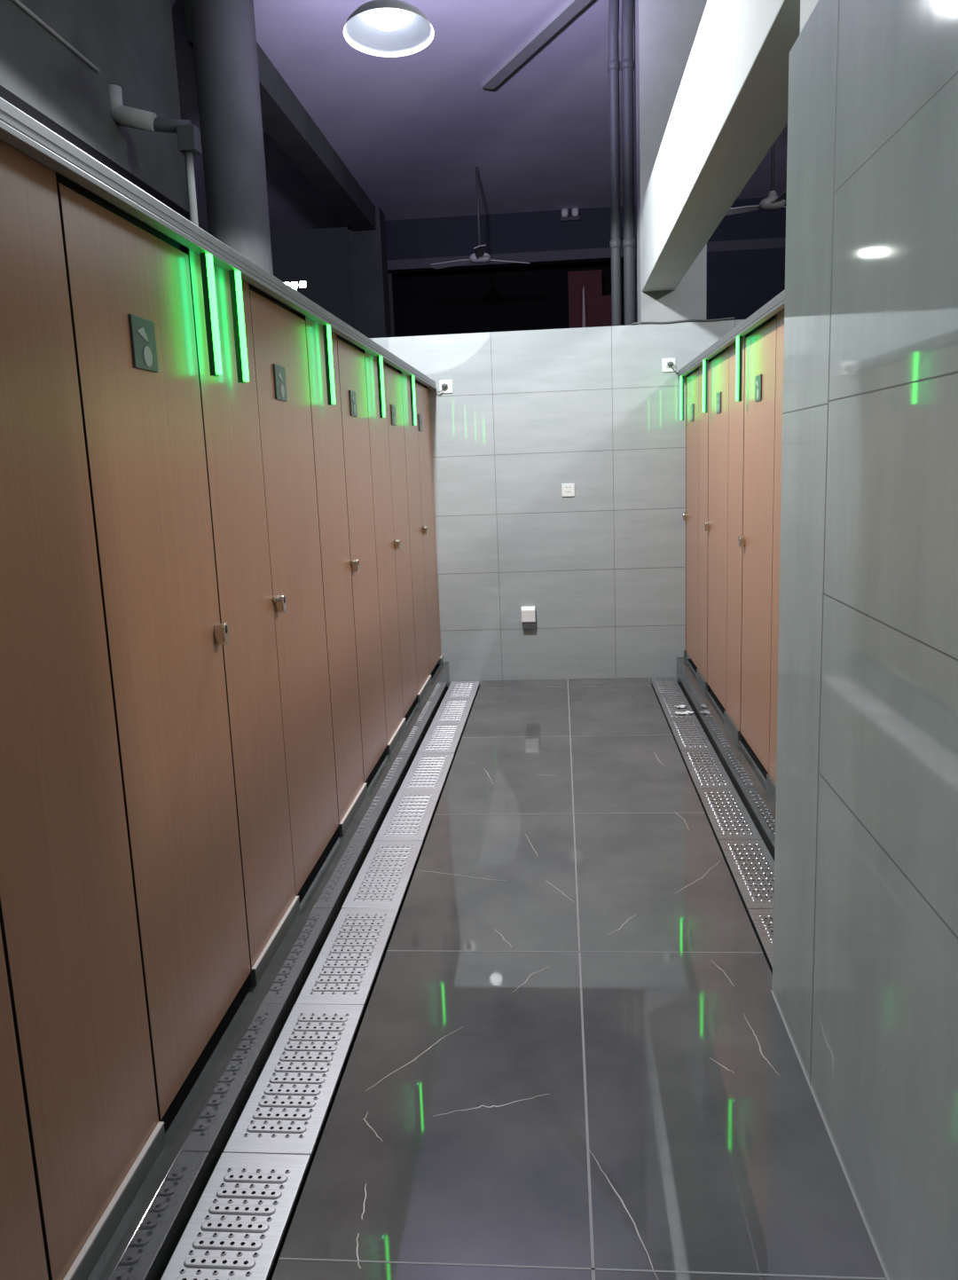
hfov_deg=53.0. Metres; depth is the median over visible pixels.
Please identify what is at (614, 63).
drain pipe
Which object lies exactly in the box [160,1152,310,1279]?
drain grate
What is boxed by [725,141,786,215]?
ceiling fan
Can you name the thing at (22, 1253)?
door
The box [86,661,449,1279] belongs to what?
step
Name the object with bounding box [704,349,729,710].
door
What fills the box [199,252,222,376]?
light bar
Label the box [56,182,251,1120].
door
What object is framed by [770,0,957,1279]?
wall
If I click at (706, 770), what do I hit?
drain grate
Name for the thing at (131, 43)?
wall
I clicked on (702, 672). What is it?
partition panel
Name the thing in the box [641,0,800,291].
beam
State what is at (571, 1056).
floor
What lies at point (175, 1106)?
floor
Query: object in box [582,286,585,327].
strip
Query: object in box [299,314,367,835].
partition panel
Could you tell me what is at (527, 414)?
wall
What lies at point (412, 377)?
light bar
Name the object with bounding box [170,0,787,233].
ceiling
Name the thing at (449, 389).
wall socket
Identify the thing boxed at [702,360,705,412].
diffuser
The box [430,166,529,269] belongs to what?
ceiling fan
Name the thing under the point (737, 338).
diffuser
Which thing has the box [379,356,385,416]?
diffuser
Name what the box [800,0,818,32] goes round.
pier
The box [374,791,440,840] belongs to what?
drain grate
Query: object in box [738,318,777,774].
door
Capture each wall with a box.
[0,0,189,220]
[369,319,745,686]
[384,196,786,337]
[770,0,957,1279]
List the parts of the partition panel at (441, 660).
kick plate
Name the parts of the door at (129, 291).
sign plate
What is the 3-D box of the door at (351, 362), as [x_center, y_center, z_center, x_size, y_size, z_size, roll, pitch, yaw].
[-0.497,-0.336,4.201,0.045,1.827,0.574,-1,10,5]
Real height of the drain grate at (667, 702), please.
0.016 m
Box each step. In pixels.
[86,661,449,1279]
[676,657,775,860]
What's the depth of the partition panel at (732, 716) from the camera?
4.67 m
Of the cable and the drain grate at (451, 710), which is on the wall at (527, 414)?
the cable
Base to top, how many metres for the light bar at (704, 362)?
0.279 m
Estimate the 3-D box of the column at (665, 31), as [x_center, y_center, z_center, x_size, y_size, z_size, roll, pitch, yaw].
[1.245,-3.225,6.274,0.420,2.275,0.410,-1,10,5]
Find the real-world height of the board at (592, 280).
1.350 m
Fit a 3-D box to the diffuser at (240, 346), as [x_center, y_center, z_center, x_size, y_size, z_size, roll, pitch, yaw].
[-0.616,-0.814,2.497,0.010,0.276,0.022,-1,10,5]
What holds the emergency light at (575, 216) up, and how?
attached to the wall at (746, 251)
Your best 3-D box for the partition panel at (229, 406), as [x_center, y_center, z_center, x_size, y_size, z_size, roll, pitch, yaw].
[-0.633,-0.038,2.650,0.028,1.896,0.445,-1,10,5]
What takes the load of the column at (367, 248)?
on the floor at (571, 1056)
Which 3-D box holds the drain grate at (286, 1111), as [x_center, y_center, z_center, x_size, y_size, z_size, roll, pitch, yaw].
[-0.453,1.101,2.456,0.202,0.016,0.604,-1,10,5]
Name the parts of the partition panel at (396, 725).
kick plate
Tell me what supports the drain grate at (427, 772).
in the floor at (571, 1056)
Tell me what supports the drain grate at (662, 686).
in the floor at (571, 1056)
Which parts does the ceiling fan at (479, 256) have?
blade, rod, motor, blade, blade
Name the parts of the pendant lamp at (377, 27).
bulb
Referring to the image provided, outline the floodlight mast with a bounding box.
[283,281,306,290]
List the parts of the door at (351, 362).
sign plate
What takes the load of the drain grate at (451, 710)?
in the floor at (571, 1056)
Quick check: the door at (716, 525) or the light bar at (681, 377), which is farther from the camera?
the light bar at (681, 377)
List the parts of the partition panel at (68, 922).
kick plate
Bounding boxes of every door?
[0,926,48,1279]
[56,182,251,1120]
[249,289,338,895]
[337,338,386,782]
[384,365,417,717]
[415,382,439,675]
[683,369,698,668]
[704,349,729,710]
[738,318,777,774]
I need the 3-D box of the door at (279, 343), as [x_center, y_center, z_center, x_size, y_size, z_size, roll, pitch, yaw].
[-0.583,-0.143,3.160,0.045,1.827,0.627,-1,10,5]
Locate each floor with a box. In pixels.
[158,658,768,1133]
[267,677,886,1279]
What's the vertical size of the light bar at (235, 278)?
0.279 m
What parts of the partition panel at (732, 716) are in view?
kick plate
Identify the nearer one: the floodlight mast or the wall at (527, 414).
the wall at (527, 414)
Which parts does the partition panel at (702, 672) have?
kick plate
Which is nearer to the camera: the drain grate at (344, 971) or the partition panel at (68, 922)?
the partition panel at (68, 922)
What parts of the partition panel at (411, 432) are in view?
kick plate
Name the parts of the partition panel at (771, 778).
kick plate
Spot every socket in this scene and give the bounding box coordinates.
[439,379,452,393]
[521,605,535,628]
[561,483,574,496]
[661,358,675,372]
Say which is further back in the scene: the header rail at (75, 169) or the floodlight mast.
the floodlight mast
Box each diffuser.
[235,270,249,381]
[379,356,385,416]
[680,376,682,420]
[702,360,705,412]
[735,336,738,400]
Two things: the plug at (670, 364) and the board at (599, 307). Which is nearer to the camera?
the plug at (670, 364)
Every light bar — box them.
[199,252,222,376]
[228,270,249,383]
[322,324,335,405]
[376,356,385,417]
[409,375,416,425]
[680,376,683,420]
[702,360,707,412]
[735,336,742,401]
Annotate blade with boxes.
[481,0,591,89]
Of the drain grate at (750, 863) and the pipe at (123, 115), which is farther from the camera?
the pipe at (123, 115)
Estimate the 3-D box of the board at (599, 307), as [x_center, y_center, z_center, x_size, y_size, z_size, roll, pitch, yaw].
[1.610,-3.999,12.652,0.360,1.020,0.030,-1,10,5]
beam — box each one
[183,0,385,231]
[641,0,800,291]
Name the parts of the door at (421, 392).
sign plate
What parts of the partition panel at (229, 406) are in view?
kick plate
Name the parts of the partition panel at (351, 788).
kick plate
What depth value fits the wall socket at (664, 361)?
6.32 m
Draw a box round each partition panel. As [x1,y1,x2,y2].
[0,140,165,1279]
[181,245,299,985]
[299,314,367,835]
[361,348,406,754]
[398,369,431,702]
[424,384,443,665]
[683,374,689,658]
[696,358,711,690]
[723,333,748,740]
[766,308,784,798]
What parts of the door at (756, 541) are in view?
sign plate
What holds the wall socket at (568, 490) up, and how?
attached to the wall at (527, 414)
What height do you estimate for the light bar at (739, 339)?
0.279 m
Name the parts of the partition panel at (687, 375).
panel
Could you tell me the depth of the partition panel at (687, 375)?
6.46 m
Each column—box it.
[189,0,273,274]
[347,206,391,337]
[633,0,706,324]
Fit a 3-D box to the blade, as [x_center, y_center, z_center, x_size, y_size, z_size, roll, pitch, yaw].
[0.608,-4.441,6.832,0.110,0.035,2.715,-7,11,-22]
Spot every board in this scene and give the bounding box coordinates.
[567,269,602,328]
[587,294,612,327]
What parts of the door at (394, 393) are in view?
sign plate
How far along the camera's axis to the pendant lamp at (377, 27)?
4.38 m
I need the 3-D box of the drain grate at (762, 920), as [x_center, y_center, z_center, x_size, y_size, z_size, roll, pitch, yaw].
[0.965,0.960,2.930,0.172,0.016,0.602,-1,10,5]
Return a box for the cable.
[631,316,735,324]
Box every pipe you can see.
[11,0,100,72]
[108,84,191,133]
[176,124,202,226]
[607,0,621,326]
[620,0,636,325]
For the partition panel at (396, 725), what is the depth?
4.71 m
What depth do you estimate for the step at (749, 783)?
4.55 m
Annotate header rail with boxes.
[0,96,436,389]
[677,290,785,377]
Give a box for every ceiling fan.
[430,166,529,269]
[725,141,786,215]
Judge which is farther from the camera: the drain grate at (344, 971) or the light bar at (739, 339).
the light bar at (739, 339)
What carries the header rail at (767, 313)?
attached to the wall at (527, 414)
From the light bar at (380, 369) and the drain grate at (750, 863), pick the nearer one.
the drain grate at (750, 863)
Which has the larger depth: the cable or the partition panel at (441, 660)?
the partition panel at (441, 660)
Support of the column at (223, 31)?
on the floor at (571, 1056)
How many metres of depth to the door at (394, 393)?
5.21 m
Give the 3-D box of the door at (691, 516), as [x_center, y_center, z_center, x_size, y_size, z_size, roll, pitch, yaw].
[1.363,-0.765,6.169,0.045,1.827,0.589,-1,10,5]
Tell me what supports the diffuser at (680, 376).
attached to the light bar at (681, 377)
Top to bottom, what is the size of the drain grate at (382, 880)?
0.016 m
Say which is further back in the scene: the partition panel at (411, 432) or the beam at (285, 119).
the beam at (285, 119)
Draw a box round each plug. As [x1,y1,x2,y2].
[434,383,447,392]
[667,361,679,373]
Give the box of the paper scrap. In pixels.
[675,710,691,714]
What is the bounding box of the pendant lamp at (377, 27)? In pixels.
[343,0,433,56]
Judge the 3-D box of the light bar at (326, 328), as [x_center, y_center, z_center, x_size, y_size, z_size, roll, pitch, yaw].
[-0.542,-0.994,3.478,0.024,0.279,0.023,-1,10,5]
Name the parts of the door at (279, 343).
sign plate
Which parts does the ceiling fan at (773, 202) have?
blade, motor, rod, blade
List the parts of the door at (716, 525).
sign plate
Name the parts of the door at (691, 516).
sign plate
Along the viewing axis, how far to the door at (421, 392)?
6.25 m
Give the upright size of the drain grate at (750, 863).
0.016 m
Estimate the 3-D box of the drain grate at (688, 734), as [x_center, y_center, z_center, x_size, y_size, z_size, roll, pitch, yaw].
[1.161,0.521,5.304,0.172,0.016,0.602,-1,10,5]
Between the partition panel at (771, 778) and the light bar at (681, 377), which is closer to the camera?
the partition panel at (771, 778)
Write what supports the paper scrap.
on the drain grate at (667, 702)
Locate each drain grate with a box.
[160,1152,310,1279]
[223,1004,363,1158]
[295,908,399,1007]
[341,840,423,909]
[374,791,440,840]
[398,753,454,791]
[416,722,464,753]
[431,698,473,723]
[443,681,479,698]
[650,677,683,695]
[657,694,697,721]
[667,719,714,750]
[680,749,734,790]
[697,788,761,840]
[718,839,774,910]
[747,909,773,969]
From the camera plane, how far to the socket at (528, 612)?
6.66 m
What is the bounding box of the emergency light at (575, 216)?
[560,207,580,221]
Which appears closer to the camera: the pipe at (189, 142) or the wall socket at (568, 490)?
the pipe at (189, 142)
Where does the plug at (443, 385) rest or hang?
attached to the wall socket at (449, 389)
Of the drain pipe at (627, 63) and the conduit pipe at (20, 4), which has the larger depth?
the drain pipe at (627, 63)
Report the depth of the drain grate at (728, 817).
4.08 m
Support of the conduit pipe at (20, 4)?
attached to the wall at (131, 43)
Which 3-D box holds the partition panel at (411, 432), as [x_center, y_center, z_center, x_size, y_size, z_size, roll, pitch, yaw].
[-0.376,-0.612,5.754,0.028,1.896,0.530,-1,10,5]
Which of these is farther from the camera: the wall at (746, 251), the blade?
the wall at (746, 251)
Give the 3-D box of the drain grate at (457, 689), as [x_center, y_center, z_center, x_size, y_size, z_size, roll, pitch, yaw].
[-0.113,0.341,6.561,0.202,0.016,0.501,-2,10,5]
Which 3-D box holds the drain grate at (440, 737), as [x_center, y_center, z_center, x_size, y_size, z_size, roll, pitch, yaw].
[-0.207,0.551,5.423,0.202,0.016,0.604,-1,10,5]

